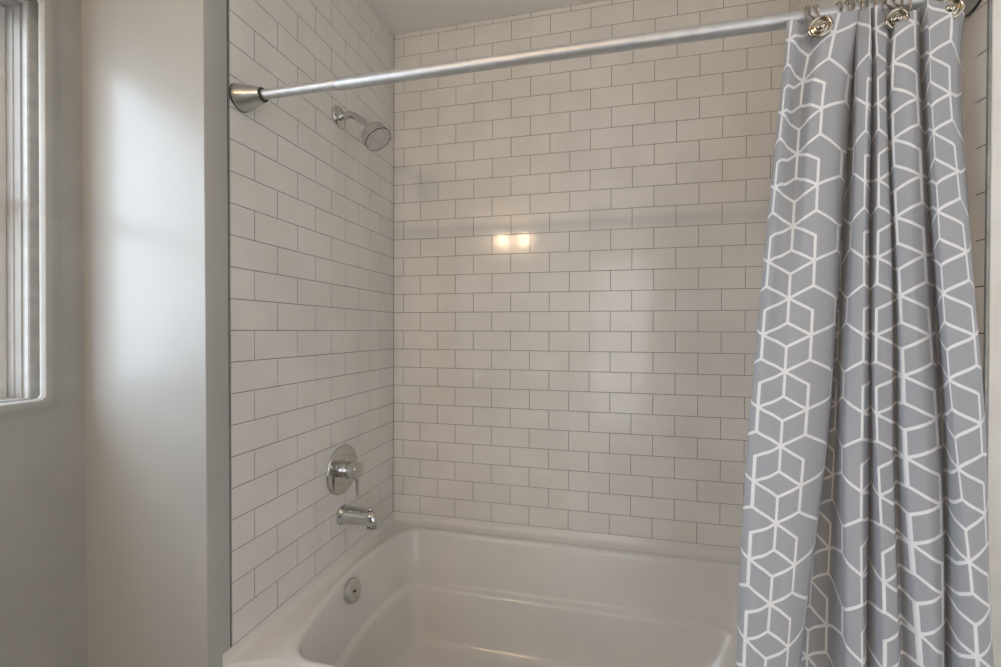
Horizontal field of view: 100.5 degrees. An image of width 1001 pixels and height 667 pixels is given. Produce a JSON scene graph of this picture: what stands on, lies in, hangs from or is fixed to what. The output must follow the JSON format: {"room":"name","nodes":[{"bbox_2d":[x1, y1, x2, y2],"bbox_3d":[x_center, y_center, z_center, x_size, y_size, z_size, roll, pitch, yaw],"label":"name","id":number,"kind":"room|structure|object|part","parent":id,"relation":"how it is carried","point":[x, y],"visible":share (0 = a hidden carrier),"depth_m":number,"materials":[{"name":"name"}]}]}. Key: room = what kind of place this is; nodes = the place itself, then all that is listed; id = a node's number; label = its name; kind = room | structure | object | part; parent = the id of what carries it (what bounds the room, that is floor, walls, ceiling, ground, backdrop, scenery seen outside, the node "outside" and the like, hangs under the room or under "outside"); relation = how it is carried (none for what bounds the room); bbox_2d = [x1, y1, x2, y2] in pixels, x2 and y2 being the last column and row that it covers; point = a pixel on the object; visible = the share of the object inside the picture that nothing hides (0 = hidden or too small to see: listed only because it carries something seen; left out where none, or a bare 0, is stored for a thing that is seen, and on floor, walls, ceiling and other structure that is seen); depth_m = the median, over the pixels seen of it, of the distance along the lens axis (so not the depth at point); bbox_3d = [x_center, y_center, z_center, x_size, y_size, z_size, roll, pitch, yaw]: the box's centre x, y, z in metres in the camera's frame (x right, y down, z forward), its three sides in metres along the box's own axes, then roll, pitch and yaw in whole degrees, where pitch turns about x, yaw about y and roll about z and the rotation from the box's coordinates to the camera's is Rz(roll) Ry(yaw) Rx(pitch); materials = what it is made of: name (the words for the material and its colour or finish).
{"room":"bathroom","nodes":[
{"label":"bathroom","id":0,"kind":"room"},
{"bbox_2d":[0,0,86,666],"bbox_3d":[-1.304,-0.014,0.045,0.138,2.482,2.063,0,0,13],"label":"wall","id":1,"kind":"structure","parent":0,"point":[43,571],"depth_m":0.96,"materials":[{"name":"paint"}]},
{"bbox_2d":[0,0,39,402],"bbox_3d":[-1.270,-0.300,0.298,0.086,0.945,1.399,0,0,13],"label":"window","id":2,"kind":"structure","parent":1,"relation":"in","point":[19,43],"depth_m":0.96,"materials":[{"name":"paint"}]},
{"bbox_3d":[-1.304,-0.300,0.306,0.015,0.922,1.376,0,0,13],"label":"sash","id":3,"kind":"part","parent":2,"relation":"part of","materials":[{"name":"white paint"}]},
{"bbox_3d":[-1.270,-0.300,0.299,0.054,0.945,1.399,0,0,13],"label":"frame","id":4,"kind":"part","parent":2,"relation":"part of","materials":[{"name":"beige paint"}]},
{"bbox_2d":[81,0,229,666],"bbox_3d":[-0.872,-0.020,1.087,0.464,2.482,0.201,0,0,13],"label":"wall","id":5,"kind":"structure","parent":0,"point":[155,175],"depth_m":0.98,"materials":[{"name":"white paint"}]},
{"bbox_2d":[229,0,393,647],"bbox_3d":[-0.595,-0.021,1.426,0.102,2.482,0.855,0,0,14],"label":"wall","id":6,"kind":"structure","parent":0,"point":[312,207],"depth_m":1.25,"materials":[{"name":"white tile"}]},
{"bbox_2d":[227,0,231,646],"bbox_3d":[-0.653,-0.249,1.001,0.005,2.020,0.013,0,0,13],"label":"trim","id":7,"kind":"structure","parent":6,"relation":"attached to","point":[228,45],"depth_m":1.00,"materials":[{"name":"grey metal"}]},
{"bbox_2d":[326,444,362,496],"bbox_3d":[-0.514,0.468,1.421,0.070,0.172,0.167,0,0,13],"label":"shower valve","id":8,"kind":"object","parent":6,"relation":"attached to","point":[343,467],"visible":1,"depth_m":1.40,"materials":[{"name":"silver metal"}]},
{"bbox_3d":[-0.487,0.520,1.415,0.011,0.068,0.017,0,0,13],"label":"lever","id":9,"kind":"part","parent":8,"relation":"part of","materials":[{"name":"silver metal"}]},
{"bbox_2d":[336,504,381,530],"bbox_3d":[-0.474,0.622,1.413,0.147,0.072,0.060,0,0,13],"label":"tub spout","id":10,"kind":"object","parent":6,"relation":"attached to","point":[368,517],"visible":1,"depth_m":1.40,"materials":[{"name":"silver metal"}]},
{"bbox_2d":[332,105,392,150],"bbox_3d":[-0.458,-0.689,1.387,0.189,0.154,0.096,0,0,13],"label":"showerhead","id":11,"kind":"object","parent":6,"relation":"attached to","point":[375,136],"visible":1,"depth_m":1.38,"materials":[{"name":"silver metal"}]},
{"bbox_3d":[-0.484,-0.707,1.391,0.135,0.076,0.023,0,0,13],"label":"arm","id":12,"kind":"part","parent":11,"relation":"part of","materials":[{"name":"silver metal"}]},
{"bbox_3d":[-0.405,-0.642,1.373,0.075,0.058,0.090,0,0,13],"label":"plate","id":13,"kind":"part","parent":11,"relation":"part of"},
{"bbox_2d":[229,0,980,112],"bbox_3d":[0.077,-0.577,0.865,1.475,0.065,0.065,0,0,13],"label":"shower curtain rod","id":14,"kind":"object","parent":6,"relation":"attached to","point":[246,98],"visible":0.78,"depth_m":0.85,"materials":[{"name":"metal"}]},
{"bbox_2d":[804,4,833,38],"bbox_3d":[0.556,-0.551,0.742,0.035,0.084,0.069,0,0,13],"label":"curtain hook","id":15,"kind":"object","parent":14,"relation":"hanging from","point":[820,26],"visible":0.91,"depth_m":0.72,"materials":[{"name":"silver metal"}]},
{"bbox_2d":[835,0,850,12],"bbox_3d":[0.615,-0.551,0.761,0.035,0.084,0.069,0,0,13],"label":"curtain hook","id":16,"kind":"object","parent":14,"relation":"hanging from","point":[846,1],"visible":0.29,"depth_m":0.73,"materials":[{"name":"silver metal"}]},
{"bbox_2d":[851,0,863,9],"bbox_3d":[0.633,-0.551,0.757,0.035,0.084,0.069,0,0,13],"label":"curtain hook","id":17,"kind":"object","parent":14,"relation":"hanging from","point":[853,1],"visible":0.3,"depth_m":0.72,"materials":[{"name":"silver metal"}]},
{"bbox_2d":[736,0,993,666],"bbox_3d":[0.593,0.310,0.703,0.387,1.747,0.198,0,0,22],"label":"shower curtain","id":18,"kind":"object","parent":14,"relation":"hanging from","point":[865,536],"visible":1,"depth_m":0.70,"materials":[{"name":"fabric"}]},
{"bbox_2d":[866,0,877,7],"bbox_3d":[0.653,-0.551,0.753,0.035,0.084,0.069,0,0,13],"label":"curtain hook","id":19,"kind":"object","parent":14,"relation":"hanging from","point":[867,1],"visible":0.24,"depth_m":0.72,"materials":[{"name":"silver metal"}]},
{"bbox_2d":[881,0,909,30],"bbox_3d":[0.670,-0.551,0.720,0.036,0.084,0.062,0,0,13],"label":"curtain hook","id":20,"kind":"object","parent":14,"relation":"hanging from","point":[897,14],"visible":0.79,"depth_m":0.70,"materials":[{"name":"silver metal"}]},
{"bbox_2d":[901,0,911,10],"bbox_3d":[0.703,-0.551,0.742,0.035,0.084,0.069,0,0,13],"label":"curtain hook","id":21,"kind":"object","parent":14,"relation":"hanging from","point":[902,1],"visible":0.05,"depth_m":0.71,"materials":[{"name":"silver metal"}]},
{"bbox_2d":[937,0,965,18],"bbox_3d":[0.735,-0.550,0.701,0.035,0.084,0.069,0,0,13],"label":"curtain hook","id":22,"kind":"object","parent":14,"relation":"hanging from","point":[956,7],"visible":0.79,"depth_m":0.67,"materials":[{"name":"silver metal"}]},
{"bbox_2d":[369,0,603,34],"bbox_3d":[0.030,-1.302,0.178,2.870,0.100,3.120,0,0,13],"label":"ceiling","id":23,"kind":"structure","parent":0,"point":[400,16],"depth_m":1.62,"materials":[{"name":"paint"}]},
{"bbox_2d":[393,0,789,547],"bbox_3d":[0.281,-0.020,1.656,1.605,2.482,0.102,0,0,13],"label":"wall","id":24,"kind":"structure","parent":0,"point":[579,243],"depth_m":1.59,"materials":[{"name":"white tile"}]},
{"bbox_2d":[790,0,986,379],"bbox_3d":[0.948,-0.013,1.077,0.102,2.482,0.854,0,0,15],"label":"wall","id":25,"kind":"structure","parent":0,"point":[975,27],"depth_m":0.69,"materials":[{"name":"white tile"}]},
{"bbox_2d":[961,0,1000,666],"bbox_3d":[1.139,-0.010,0.644,0.696,2.482,0.100,0,0,13],"label":"wall","id":26,"kind":"structure","parent":0,"point":[994,353],"depth_m":0.67,"materials":[{"name":"white paint"}]},
{"bbox_2d":[983,0,991,446],"bbox_3d":[0.790,-0.242,0.673,0.006,2.020,0.004,0,0,13],"label":"trim","id":27,"kind":"structure","parent":26,"relation":"attached to","point":[989,2],"depth_m":0.67,"materials":[{"name":"grey metal"}]},
{"bbox_3d":[0.021,1.280,0.195,2.870,0.100,3.120,0,0,13],"label":"floor","id":28,"kind":"structure","parent":0,"visible":0},
{"bbox_2d":[222,511,740,666],"bbox_3d":[0.165,0.994,1.221,1.512,0.459,0.813,0,0,13],"label":"bathtub","id":29,"kind":"object","parent":28,"relation":"on","point":[416,590],"visible":0.74,"depth_m":1.48,"materials":[{"name":"ceramic"}]},
{"bbox_3d":[-0.482,0.839,1.357,0.032,0.075,0.075,0,0,13],"label":"overflow plate","id":30,"kind":"part","parent":29,"relation":"part of","materials":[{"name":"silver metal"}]}
]}

